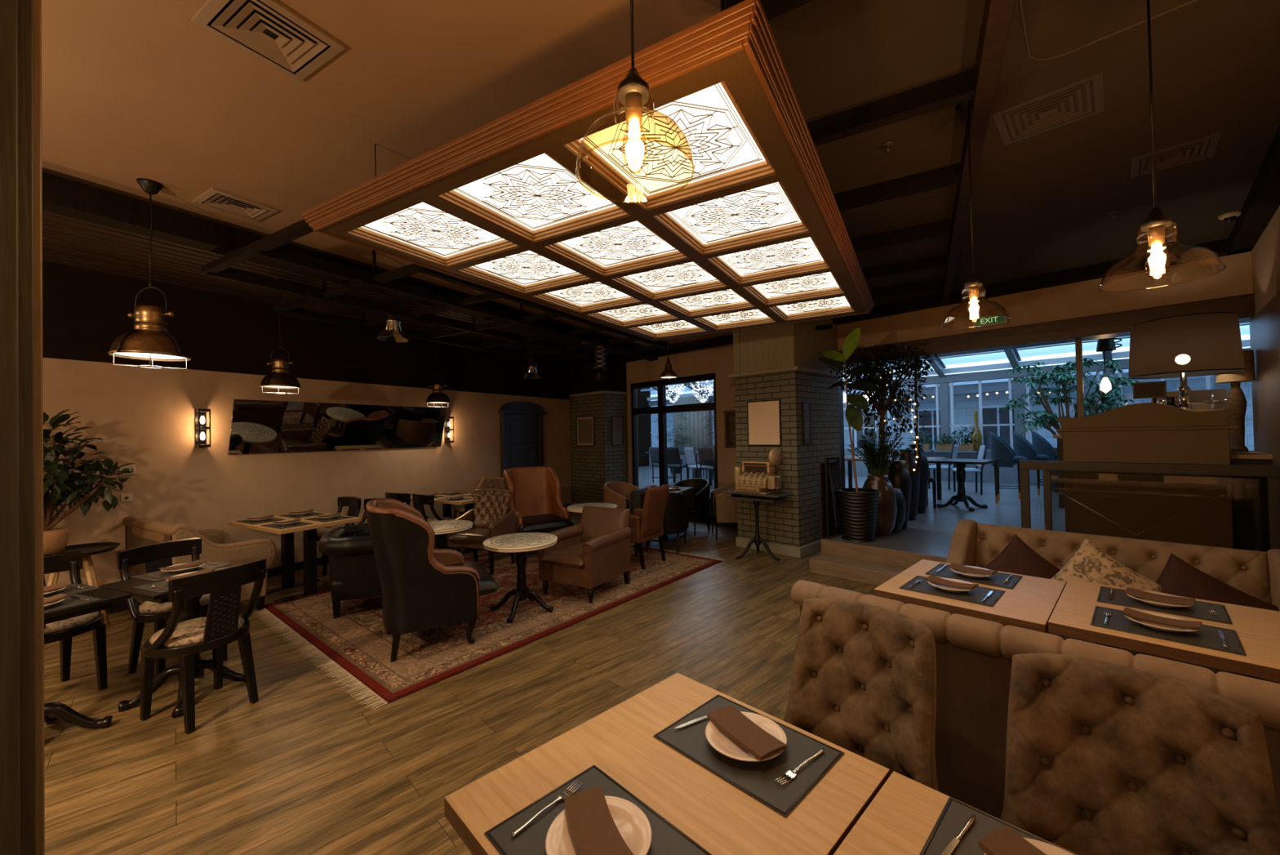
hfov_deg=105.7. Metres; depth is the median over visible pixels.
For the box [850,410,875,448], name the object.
window
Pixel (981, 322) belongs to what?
exit sign
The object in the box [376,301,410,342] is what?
spotlight
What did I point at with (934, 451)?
planter
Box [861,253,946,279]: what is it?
beam
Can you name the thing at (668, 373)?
pendant lamp
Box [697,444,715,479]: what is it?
chair
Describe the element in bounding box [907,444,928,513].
urn
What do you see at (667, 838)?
placemat
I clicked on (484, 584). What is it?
seat cushion
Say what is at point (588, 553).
armchair
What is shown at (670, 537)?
table
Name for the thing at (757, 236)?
ceiling light panel
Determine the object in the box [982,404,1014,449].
window
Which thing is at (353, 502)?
dining chair
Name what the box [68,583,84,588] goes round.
fork
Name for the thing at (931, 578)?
folded napkin
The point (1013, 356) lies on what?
window
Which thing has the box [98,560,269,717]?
bistro table
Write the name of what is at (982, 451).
chair
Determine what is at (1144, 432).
piano
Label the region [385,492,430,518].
dining chair
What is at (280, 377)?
dome lamp
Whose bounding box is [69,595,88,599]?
knife
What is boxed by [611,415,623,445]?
picture frame
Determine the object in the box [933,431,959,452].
plant
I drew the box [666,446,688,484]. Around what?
chair
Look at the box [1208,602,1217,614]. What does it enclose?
fork
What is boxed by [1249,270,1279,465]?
trim
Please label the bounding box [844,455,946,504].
table
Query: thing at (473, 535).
seat cushion
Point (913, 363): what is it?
fig
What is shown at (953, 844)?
knife
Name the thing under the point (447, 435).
wall sconce
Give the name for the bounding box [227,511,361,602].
table
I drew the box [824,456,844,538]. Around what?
display stand
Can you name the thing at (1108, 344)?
spotlight
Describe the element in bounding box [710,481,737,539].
tub chair
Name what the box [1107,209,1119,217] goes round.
sprinkler
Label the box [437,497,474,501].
placemat
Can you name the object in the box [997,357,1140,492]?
tree
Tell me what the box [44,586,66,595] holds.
dinner plate
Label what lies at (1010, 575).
fork
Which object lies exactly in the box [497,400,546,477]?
door
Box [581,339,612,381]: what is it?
pendant lamp
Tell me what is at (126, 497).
light switch
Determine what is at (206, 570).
folded napkin
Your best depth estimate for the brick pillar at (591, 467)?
10.15 m
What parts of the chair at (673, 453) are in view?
backrest, leg, seat, leg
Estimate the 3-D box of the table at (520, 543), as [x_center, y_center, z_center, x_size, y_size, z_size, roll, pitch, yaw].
[-1.083,1.350,4.429,0.659,0.655,0.659,-2,-1,44]
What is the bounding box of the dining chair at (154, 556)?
[116,537,227,676]
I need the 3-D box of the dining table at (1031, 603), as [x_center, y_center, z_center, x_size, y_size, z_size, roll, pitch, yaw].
[1.790,1.224,2.606,0.820,0.750,0.705,0,-1,-44]
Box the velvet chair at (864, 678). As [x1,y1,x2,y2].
[783,597,938,791]
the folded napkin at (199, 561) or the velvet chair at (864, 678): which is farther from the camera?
the folded napkin at (199, 561)
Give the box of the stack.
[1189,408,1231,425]
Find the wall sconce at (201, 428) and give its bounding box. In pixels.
[195,408,210,447]
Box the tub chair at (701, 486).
[674,478,710,534]
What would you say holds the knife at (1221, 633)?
on the placemat at (1208, 637)
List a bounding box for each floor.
[44,511,878,854]
[638,465,1065,532]
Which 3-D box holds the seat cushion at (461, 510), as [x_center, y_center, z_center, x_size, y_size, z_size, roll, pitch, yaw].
[-2.381,1.349,7.904,1.030,0.125,0.550,-2,-1,30]
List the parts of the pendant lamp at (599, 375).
scissor arm, scissor arm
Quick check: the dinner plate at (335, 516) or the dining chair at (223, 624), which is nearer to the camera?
the dining chair at (223, 624)
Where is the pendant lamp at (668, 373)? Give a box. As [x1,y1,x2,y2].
[659,339,677,381]
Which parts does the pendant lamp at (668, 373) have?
lamp shade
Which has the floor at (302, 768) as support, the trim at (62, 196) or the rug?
the rug
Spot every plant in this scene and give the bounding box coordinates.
[847,429,910,536]
[906,430,936,451]
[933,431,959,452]
[947,425,978,452]
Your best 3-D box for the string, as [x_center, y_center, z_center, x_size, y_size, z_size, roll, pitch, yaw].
[3.571,-0.164,6.327,0.070,1.490,0.098,0,-1,-44]
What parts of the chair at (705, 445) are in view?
backrest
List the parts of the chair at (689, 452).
leg, backrest, leg, seat, leg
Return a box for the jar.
[862,474,897,536]
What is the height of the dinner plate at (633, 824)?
0.024 m
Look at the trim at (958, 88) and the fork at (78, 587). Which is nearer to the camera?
the trim at (958, 88)
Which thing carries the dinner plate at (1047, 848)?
on the placemat at (955, 813)
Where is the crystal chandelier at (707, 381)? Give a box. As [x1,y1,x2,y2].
[687,379,713,402]
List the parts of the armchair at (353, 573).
leg, seat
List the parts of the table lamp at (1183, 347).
lamp shade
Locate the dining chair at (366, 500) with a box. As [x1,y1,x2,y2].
[358,497,386,524]
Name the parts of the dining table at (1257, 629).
leg, leg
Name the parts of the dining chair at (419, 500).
crest rail, post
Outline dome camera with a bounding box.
[1217,210,1240,222]
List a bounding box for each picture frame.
[575,415,595,446]
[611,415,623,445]
[724,409,736,447]
[746,399,781,445]
[801,401,811,444]
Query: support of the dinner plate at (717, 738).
on the placemat at (755, 779)
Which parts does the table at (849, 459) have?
leg, leg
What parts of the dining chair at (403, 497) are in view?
crest rail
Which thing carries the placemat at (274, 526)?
on the table at (310, 580)
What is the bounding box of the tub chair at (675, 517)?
[640,491,688,552]
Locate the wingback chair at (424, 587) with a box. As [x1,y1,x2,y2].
[364,497,499,662]
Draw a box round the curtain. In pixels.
[673,395,709,447]
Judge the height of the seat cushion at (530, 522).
0.155 m
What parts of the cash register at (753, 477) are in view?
drawer, crest plate, cash drawer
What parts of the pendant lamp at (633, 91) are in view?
cord, bulb, lamp shade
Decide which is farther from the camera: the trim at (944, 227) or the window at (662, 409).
the window at (662, 409)
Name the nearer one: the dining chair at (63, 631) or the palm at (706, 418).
the dining chair at (63, 631)
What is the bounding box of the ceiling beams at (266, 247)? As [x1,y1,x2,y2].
[201,219,832,362]
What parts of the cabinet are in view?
control panel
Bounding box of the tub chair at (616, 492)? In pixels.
[603,480,639,514]
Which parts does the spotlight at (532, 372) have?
barn door, barn door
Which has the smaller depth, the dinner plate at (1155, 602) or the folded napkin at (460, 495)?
the dinner plate at (1155, 602)
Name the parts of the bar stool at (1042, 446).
leg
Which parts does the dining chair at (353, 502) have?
leg, post, crest rail, post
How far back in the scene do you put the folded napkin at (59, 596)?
2.58 m
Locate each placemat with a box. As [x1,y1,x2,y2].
[44,582,100,597]
[44,593,102,613]
[129,560,232,581]
[133,568,219,592]
[235,517,285,524]
[260,521,313,528]
[278,511,325,518]
[304,515,353,521]
[411,495,445,497]
[437,492,467,495]
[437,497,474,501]
[484,764,711,854]
[653,693,844,817]
[899,575,1004,606]
[919,796,1076,854]
[924,563,1022,589]
[1090,605,1246,655]
[1097,586,1232,624]
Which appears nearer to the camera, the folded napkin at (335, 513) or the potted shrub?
the potted shrub
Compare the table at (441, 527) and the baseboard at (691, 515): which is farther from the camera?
the baseboard at (691, 515)
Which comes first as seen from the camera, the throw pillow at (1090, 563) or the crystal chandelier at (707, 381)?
the throw pillow at (1090, 563)
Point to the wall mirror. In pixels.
(257, 426)
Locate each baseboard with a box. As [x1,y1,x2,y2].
[100,503,571,613]
[687,511,737,525]
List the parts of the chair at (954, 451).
leg, leg, seat, leg, backrest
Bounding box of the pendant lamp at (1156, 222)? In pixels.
[1097,0,1226,292]
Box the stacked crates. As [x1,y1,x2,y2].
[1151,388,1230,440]
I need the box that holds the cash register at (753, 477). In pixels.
[733,448,782,494]
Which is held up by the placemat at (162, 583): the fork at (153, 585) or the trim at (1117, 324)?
the fork at (153, 585)
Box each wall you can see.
[42,357,571,586]
[626,251,1253,515]
[636,386,651,466]
[1251,205,1279,314]
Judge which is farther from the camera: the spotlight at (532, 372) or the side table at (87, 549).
the spotlight at (532, 372)
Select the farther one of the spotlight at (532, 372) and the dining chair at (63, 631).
the spotlight at (532, 372)
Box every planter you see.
[933,449,951,452]
[958,450,978,452]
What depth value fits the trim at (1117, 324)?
5.20 m
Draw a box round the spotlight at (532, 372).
[523,348,542,378]
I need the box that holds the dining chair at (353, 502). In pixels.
[316,496,360,575]
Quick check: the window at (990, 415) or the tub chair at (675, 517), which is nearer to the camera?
the tub chair at (675, 517)
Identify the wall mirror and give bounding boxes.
[227,399,446,454]
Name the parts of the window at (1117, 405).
pane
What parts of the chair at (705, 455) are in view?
leg, backrest, seat, leg, leg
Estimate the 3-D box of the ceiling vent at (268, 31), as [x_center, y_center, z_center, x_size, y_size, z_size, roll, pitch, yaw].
[-1.492,-1.587,1.960,0.371,0.015,0.381,-2,-1,30]
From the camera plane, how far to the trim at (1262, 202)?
4.73 m
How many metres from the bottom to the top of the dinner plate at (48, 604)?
0.024 m
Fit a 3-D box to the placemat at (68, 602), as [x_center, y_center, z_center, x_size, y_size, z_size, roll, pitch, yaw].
[-3.159,0.944,2.524,0.300,0.005,0.410,-1,-1,22]
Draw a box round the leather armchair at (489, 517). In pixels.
[447,488,515,574]
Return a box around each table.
[44,582,131,728]
[46,542,120,626]
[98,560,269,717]
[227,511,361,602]
[410,492,479,553]
[427,520,473,548]
[444,672,889,854]
[483,532,557,622]
[567,502,617,512]
[631,486,691,542]
[644,451,682,478]
[680,452,715,480]
[833,770,1077,854]
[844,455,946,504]
[873,559,1066,632]
[928,457,997,511]
[1019,460,1279,549]
[1048,578,1279,681]
[1053,434,1064,507]
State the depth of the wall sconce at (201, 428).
5.18 m
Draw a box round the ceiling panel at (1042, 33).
[974,0,1208,85]
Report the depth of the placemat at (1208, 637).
1.93 m
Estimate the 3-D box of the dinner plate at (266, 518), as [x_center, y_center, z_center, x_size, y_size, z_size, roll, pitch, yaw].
[-4.068,0.982,5.201,0.217,0.024,0.217,-2,-1,30]
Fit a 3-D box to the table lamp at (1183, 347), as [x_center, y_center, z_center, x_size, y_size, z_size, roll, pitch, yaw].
[4.701,-0.467,4.197,0.678,0.914,0.678,-1,-1,-25]
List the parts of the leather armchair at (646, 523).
arm, leg, leg, arm, seat rail, backrest, leg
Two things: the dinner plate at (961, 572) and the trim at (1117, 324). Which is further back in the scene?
the trim at (1117, 324)
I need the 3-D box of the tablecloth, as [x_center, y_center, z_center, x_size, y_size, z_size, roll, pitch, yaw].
[0.357,1.093,7.444,0.795,0.300,0.795,-1,-1,24]
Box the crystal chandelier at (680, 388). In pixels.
[666,383,685,402]
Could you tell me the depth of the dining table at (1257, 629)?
1.95 m
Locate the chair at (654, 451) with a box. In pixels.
[648,446,674,482]
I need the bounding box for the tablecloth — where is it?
[630,486,694,511]
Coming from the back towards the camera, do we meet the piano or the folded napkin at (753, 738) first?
the piano
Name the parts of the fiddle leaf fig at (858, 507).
stem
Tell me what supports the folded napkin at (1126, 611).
on the dinner plate at (1150, 624)
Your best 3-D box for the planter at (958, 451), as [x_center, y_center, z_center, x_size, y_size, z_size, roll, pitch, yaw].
[7.775,0.566,11.597,0.420,0.040,0.500,0,-1,-44]
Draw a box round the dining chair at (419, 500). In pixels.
[412,493,460,552]
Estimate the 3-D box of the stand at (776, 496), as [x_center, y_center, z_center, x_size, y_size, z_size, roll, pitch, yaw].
[1.493,1.238,6.184,0.800,0.823,0.534,-2,-1,45]
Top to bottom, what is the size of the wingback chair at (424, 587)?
1.118 m
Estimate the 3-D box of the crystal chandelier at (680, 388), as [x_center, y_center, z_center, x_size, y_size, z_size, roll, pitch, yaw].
[0.810,-1.854,12.131,0.636,2.488,0.624,-1,-1,8]
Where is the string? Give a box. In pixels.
[910,357,919,471]
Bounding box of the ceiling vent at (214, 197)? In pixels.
[191,186,278,222]
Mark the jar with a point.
(887, 502)
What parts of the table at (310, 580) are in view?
leg, foot plate, foot plate, leg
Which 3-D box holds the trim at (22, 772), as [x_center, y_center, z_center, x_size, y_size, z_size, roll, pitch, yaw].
[-1.301,0.010,0.667,0.580,3.250,0.549,-2,-1,30]
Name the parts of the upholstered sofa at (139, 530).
backrest, arm panel, arm panel, leg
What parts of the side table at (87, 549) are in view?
leg, leg, leg, leg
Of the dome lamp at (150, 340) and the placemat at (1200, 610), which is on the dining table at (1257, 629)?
the placemat at (1200, 610)
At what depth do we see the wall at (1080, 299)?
5.56 m
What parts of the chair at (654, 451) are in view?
leg, backrest, seat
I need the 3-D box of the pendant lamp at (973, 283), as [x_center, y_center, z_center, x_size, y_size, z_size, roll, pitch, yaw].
[1.677,-1.090,2.456,0.284,1.124,0.284,-1,-1,-1]
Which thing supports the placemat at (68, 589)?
on the bistro table at (52, 710)
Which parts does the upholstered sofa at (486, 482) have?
arm panel, backrest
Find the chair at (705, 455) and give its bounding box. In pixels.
[697,447,715,488]
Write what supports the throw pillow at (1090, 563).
on the tufted sofa at (1256, 574)
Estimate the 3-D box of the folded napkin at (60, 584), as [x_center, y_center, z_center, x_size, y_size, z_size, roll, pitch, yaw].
[-3.407,0.918,2.737,0.097,0.022,0.216,-1,-1,22]
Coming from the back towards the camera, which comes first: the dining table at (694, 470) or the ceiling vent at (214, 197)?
the dining table at (694, 470)
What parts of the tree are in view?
pot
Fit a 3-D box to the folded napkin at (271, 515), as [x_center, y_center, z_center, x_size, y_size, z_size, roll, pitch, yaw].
[-4.067,0.964,5.201,0.097,0.022,0.216,-2,-1,37]
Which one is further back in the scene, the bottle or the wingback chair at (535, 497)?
the bottle
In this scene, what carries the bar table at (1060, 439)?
on the floor at (1007, 510)
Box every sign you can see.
[973,312,1007,328]
[1133,380,1166,402]
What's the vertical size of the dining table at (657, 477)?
0.760 m
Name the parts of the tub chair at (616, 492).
post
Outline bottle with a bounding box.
[970,409,982,450]
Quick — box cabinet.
[1230,450,1272,551]
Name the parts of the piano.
cornice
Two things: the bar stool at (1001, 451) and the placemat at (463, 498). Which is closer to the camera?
the placemat at (463, 498)
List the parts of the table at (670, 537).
plate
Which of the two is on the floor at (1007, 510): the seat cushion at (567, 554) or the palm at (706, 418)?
the palm at (706, 418)
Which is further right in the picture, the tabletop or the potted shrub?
the tabletop
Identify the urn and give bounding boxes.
[888,459,911,528]
[896,448,919,519]
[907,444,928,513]
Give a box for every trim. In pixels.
[0,0,44,854]
[42,171,657,360]
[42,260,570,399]
[621,124,1279,362]
[647,339,1253,448]
[648,347,1250,445]
[653,369,1213,406]
[720,0,813,20]
[806,68,974,146]
[833,162,960,211]
[835,293,1255,488]
[850,217,952,252]
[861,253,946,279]
[941,0,1016,303]
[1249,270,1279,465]
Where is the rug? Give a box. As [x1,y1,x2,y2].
[253,542,725,709]
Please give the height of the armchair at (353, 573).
0.736 m
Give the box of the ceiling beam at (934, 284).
[869,278,943,298]
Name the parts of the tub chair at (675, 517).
leg, leg, post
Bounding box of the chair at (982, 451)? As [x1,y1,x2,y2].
[951,444,987,494]
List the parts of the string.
rod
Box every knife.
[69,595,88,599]
[673,715,707,728]
[940,813,976,854]
[982,590,992,601]
[1108,587,1113,598]
[1217,629,1227,647]
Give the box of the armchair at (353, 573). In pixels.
[317,522,382,617]
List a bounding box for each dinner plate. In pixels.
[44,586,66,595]
[44,597,65,608]
[160,562,205,572]
[165,571,195,581]
[248,515,272,520]
[274,520,300,524]
[290,511,313,515]
[317,514,340,519]
[447,495,463,498]
[545,795,652,854]
[705,711,786,761]
[927,577,976,592]
[950,565,995,577]
[983,836,1074,854]
[1124,610,1201,632]
[1126,590,1194,608]
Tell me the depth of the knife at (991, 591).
2.41 m
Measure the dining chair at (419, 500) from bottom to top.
0.867 m
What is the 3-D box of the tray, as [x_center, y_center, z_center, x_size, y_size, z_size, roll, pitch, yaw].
[-4.713,1.030,4.026,0.550,0.035,0.550,-2,-1,30]
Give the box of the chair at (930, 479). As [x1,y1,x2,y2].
[890,450,936,508]
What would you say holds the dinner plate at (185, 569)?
on the placemat at (162, 574)
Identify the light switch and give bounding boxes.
[120,493,132,502]
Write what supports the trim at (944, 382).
attached to the wall at (644, 428)
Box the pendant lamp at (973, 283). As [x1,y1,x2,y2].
[941,100,1009,328]
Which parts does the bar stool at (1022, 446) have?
leg, seat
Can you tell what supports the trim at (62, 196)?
attached to the ceiling
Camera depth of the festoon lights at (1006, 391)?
14.52 m
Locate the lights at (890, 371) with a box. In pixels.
[880,371,903,423]
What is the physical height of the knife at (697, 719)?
0.007 m
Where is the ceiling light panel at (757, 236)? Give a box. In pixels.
[300,0,874,341]
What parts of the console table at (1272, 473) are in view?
post, post, rail, glass panel, post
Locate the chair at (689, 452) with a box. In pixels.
[683,446,710,482]
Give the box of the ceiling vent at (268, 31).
[191,0,345,82]
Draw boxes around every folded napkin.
[44,582,68,591]
[44,593,67,603]
[159,559,207,569]
[163,568,215,579]
[246,514,274,519]
[272,518,301,523]
[288,509,314,513]
[315,512,342,516]
[446,494,464,497]
[564,786,634,854]
[706,704,786,759]
[925,574,978,589]
[947,562,997,574]
[977,825,1046,854]
[1122,606,1202,629]
[1124,586,1195,604]
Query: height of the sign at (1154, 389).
0.390 m
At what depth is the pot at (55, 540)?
3.90 m
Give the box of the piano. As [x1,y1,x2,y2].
[1056,402,1239,548]
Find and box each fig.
[818,327,884,542]
[826,342,937,533]
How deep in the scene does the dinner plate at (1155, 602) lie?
2.22 m
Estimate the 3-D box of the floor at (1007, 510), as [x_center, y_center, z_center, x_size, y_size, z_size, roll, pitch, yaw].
[4.876,1.436,10.196,7.250,0.200,20.000,0,-1,-44]
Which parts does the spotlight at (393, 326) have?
barn door, barn door, barn door, barn door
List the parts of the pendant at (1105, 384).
cord, bulb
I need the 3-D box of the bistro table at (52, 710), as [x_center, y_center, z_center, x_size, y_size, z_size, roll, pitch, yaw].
[-3.281,1.329,2.594,0.600,0.758,0.600,-1,-1,22]
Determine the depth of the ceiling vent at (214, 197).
3.36 m
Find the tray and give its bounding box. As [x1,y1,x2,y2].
[62,542,120,556]
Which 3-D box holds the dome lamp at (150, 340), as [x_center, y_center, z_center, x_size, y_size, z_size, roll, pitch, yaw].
[-3.093,-0.963,3.067,0.372,1.170,0.372,-1,-1,-21]
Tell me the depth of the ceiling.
2.50 m
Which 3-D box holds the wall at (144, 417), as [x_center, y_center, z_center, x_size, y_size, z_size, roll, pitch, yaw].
[-4.217,0.577,6.259,0.200,2.380,12.600,-2,-1,30]
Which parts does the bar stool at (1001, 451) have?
leg, leg, foot rail, seat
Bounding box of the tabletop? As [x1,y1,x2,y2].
[725,494,786,502]
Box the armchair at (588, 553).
[537,505,632,603]
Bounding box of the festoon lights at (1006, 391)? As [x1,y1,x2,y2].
[903,388,1057,400]
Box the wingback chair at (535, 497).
[502,466,575,533]
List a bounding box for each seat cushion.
[444,561,499,595]
[448,527,489,543]
[458,507,464,513]
[517,513,575,532]
[541,542,584,567]
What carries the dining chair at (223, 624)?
on the floor at (302, 768)
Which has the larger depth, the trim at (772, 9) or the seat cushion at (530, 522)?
the seat cushion at (530, 522)
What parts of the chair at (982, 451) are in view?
leg, seat, leg, backrest, leg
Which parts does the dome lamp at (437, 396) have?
cord, lamp shade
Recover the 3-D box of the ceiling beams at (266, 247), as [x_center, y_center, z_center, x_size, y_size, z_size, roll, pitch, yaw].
[-0.853,-1.407,5.427,4.850,0.310,5.340,-2,-1,30]
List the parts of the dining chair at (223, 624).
leg, post, leg, seat frame, crest rail, leg, leg, post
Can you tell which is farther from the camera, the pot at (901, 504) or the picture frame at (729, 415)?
the picture frame at (729, 415)
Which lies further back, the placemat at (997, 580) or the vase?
the vase
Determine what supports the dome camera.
attached to the ceiling
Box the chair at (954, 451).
[928,443,959,489]
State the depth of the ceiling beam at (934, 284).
5.49 m
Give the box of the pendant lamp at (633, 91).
[575,0,694,203]
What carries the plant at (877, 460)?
on the platform
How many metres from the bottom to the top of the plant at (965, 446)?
0.643 m
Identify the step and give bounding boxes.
[808,552,909,586]
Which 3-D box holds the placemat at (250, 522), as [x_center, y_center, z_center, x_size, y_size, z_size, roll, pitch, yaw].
[-4.068,0.997,5.201,0.410,0.005,0.300,-2,-1,30]
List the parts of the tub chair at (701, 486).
post, leg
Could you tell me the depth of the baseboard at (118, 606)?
5.74 m
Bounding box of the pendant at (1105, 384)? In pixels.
[1099,351,1111,393]
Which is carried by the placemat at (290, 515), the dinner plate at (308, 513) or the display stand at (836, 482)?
the dinner plate at (308, 513)
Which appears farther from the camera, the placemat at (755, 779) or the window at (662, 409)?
the window at (662, 409)
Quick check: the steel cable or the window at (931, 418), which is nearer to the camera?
the steel cable
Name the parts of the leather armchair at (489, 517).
arm, seat rail, leg, leg, arm, leg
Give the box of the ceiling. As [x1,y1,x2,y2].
[41,0,1279,360]
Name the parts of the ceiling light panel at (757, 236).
lit pane, coffer moulding, coffer moulding, lit pane, coffer moulding, lit pane, coffer moulding, lit pane, coffer moulding, lit pane, coffer moulding, lit pane, coffer moulding, lit pane, coffer moulding, coffer moulding, lit pane, lit pane, coffer moulding, lit pane, coffer moulding, lit pane, coffer moulding, lit pane, coffer moulding, lit pane, coffer moulding, lit pane, coffer moulding, lit pane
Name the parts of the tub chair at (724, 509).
post, post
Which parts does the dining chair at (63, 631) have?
crest rail, leg, seat frame, post, leg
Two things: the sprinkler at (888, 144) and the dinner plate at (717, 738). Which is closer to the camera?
the dinner plate at (717, 738)
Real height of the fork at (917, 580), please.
0.010 m
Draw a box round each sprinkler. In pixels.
[880,140,893,152]
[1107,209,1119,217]
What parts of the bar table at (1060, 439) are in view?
leg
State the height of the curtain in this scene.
1.850 m
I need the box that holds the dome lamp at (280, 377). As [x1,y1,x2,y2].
[259,276,301,394]
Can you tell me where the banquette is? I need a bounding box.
[791,579,1279,826]
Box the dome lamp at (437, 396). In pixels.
[425,324,450,407]
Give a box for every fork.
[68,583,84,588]
[147,584,168,588]
[511,778,582,836]
[774,747,825,784]
[909,577,924,586]
[1002,574,1012,582]
[1104,609,1111,623]
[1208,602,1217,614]
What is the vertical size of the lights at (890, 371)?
0.972 m
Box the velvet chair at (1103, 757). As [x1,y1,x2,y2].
[1000,653,1279,854]
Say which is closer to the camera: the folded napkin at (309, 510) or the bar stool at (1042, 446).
the folded napkin at (309, 510)
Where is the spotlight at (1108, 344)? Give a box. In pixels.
[1096,337,1121,351]
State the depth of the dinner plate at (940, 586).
2.53 m
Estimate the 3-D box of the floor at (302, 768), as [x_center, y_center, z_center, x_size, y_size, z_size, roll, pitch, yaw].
[0.435,1.674,2.446,24.000,0.100,15.000,0,-1,-44]
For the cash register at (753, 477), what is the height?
0.555 m
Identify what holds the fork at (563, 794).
on the placemat at (667, 838)
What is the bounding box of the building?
[650,368,1253,450]
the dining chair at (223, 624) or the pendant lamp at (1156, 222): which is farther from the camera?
the dining chair at (223, 624)
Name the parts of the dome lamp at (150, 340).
lamp shade, cord, bulb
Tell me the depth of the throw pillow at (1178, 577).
2.53 m
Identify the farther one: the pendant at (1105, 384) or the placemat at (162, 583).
the pendant at (1105, 384)
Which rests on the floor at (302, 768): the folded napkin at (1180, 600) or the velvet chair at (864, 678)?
the velvet chair at (864, 678)
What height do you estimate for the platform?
0.302 m
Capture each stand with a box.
[723,488,792,559]
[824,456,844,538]
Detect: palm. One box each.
[653,412,696,473]
[696,400,714,444]
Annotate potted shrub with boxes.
[43,408,134,555]
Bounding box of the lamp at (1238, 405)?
[1215,349,1255,451]
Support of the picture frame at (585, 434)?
attached to the brick pillar at (591, 467)
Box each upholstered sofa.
[121,514,276,610]
[451,475,504,518]
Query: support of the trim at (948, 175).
attached to the ceiling
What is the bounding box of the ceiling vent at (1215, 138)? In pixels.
[1130,132,1222,177]
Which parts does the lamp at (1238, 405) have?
lamp shade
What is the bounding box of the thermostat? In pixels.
[119,465,135,475]
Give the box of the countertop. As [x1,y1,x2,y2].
[1230,450,1272,459]
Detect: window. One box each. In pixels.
[631,373,718,488]
[640,322,1249,399]
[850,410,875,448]
[917,408,941,448]
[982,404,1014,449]
[1075,399,1123,416]
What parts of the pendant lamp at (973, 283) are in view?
cord, lamp shade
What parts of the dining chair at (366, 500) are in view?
post, crest rail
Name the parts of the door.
panel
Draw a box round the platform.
[821,527,953,566]
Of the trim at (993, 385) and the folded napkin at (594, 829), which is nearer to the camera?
the folded napkin at (594, 829)
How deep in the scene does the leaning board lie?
5.87 m
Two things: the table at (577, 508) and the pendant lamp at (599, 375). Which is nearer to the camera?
the table at (577, 508)
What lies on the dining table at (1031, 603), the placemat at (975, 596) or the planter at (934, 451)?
the placemat at (975, 596)
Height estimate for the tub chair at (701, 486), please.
0.826 m
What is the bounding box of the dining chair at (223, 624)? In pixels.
[140,558,266,733]
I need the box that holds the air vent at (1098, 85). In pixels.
[992,71,1104,146]
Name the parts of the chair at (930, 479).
backrest, seat, leg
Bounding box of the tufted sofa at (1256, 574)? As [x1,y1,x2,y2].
[946,519,1279,683]
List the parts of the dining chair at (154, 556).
post, leg, crest rail, leg, seat frame, post, leg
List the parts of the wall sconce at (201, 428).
bulb, bulb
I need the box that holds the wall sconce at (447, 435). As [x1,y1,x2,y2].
[444,416,453,442]
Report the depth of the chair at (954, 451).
10.24 m
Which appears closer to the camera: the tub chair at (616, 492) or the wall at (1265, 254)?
the wall at (1265, 254)
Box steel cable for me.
[1056,489,1231,534]
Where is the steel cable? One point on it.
(1224, 494)
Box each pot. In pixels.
[43,527,69,555]
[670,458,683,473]
[835,487,880,542]
[891,486,906,533]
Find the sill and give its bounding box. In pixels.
[648,446,1043,484]
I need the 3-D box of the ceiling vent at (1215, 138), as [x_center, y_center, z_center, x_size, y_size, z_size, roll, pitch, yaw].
[3.282,-1.670,2.989,0.361,0.015,0.341,-2,-1,44]
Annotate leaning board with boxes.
[819,461,838,538]
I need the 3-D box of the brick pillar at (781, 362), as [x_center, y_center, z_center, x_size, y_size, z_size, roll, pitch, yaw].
[2.088,0.023,6.880,1.330,3.250,1.060,0,-1,-44]
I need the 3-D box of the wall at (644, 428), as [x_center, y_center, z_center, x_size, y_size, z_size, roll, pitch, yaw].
[-2.179,-0.078,17.407,7.000,3.300,0.300,0,-1,-44]
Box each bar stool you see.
[989,431,1026,502]
[1012,431,1048,498]
[1031,431,1057,495]
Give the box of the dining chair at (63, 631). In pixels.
[43,551,107,689]
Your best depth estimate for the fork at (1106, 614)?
2.10 m
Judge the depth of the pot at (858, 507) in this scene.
5.60 m
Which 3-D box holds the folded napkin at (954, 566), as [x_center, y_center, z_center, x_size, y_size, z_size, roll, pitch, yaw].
[1.903,0.812,2.776,0.097,0.022,0.216,-1,-1,-38]
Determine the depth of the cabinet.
3.78 m
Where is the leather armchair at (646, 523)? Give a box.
[629,484,669,568]
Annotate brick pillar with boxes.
[568,355,628,504]
[727,317,842,557]
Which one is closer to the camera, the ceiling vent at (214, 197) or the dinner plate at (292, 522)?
the ceiling vent at (214, 197)
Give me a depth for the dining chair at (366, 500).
6.00 m
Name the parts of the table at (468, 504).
leg, leg, foot plate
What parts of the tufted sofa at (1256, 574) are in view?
wing arm, wing arm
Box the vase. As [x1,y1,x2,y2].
[1165,396,1180,408]
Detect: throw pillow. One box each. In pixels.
[982,534,1060,578]
[1050,537,1161,592]
[1155,552,1279,610]
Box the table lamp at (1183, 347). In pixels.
[1128,311,1245,410]
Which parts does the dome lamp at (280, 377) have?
cord, lamp shade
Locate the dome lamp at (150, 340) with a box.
[107,177,191,369]
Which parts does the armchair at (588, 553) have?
leg, panel, seat, rolled arm, leg, backrest, rolled arm, panel, leg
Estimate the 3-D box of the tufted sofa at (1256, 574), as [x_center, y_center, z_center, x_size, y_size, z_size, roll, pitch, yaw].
[2.713,1.123,2.865,0.729,0.920,1.520,0,-1,-44]

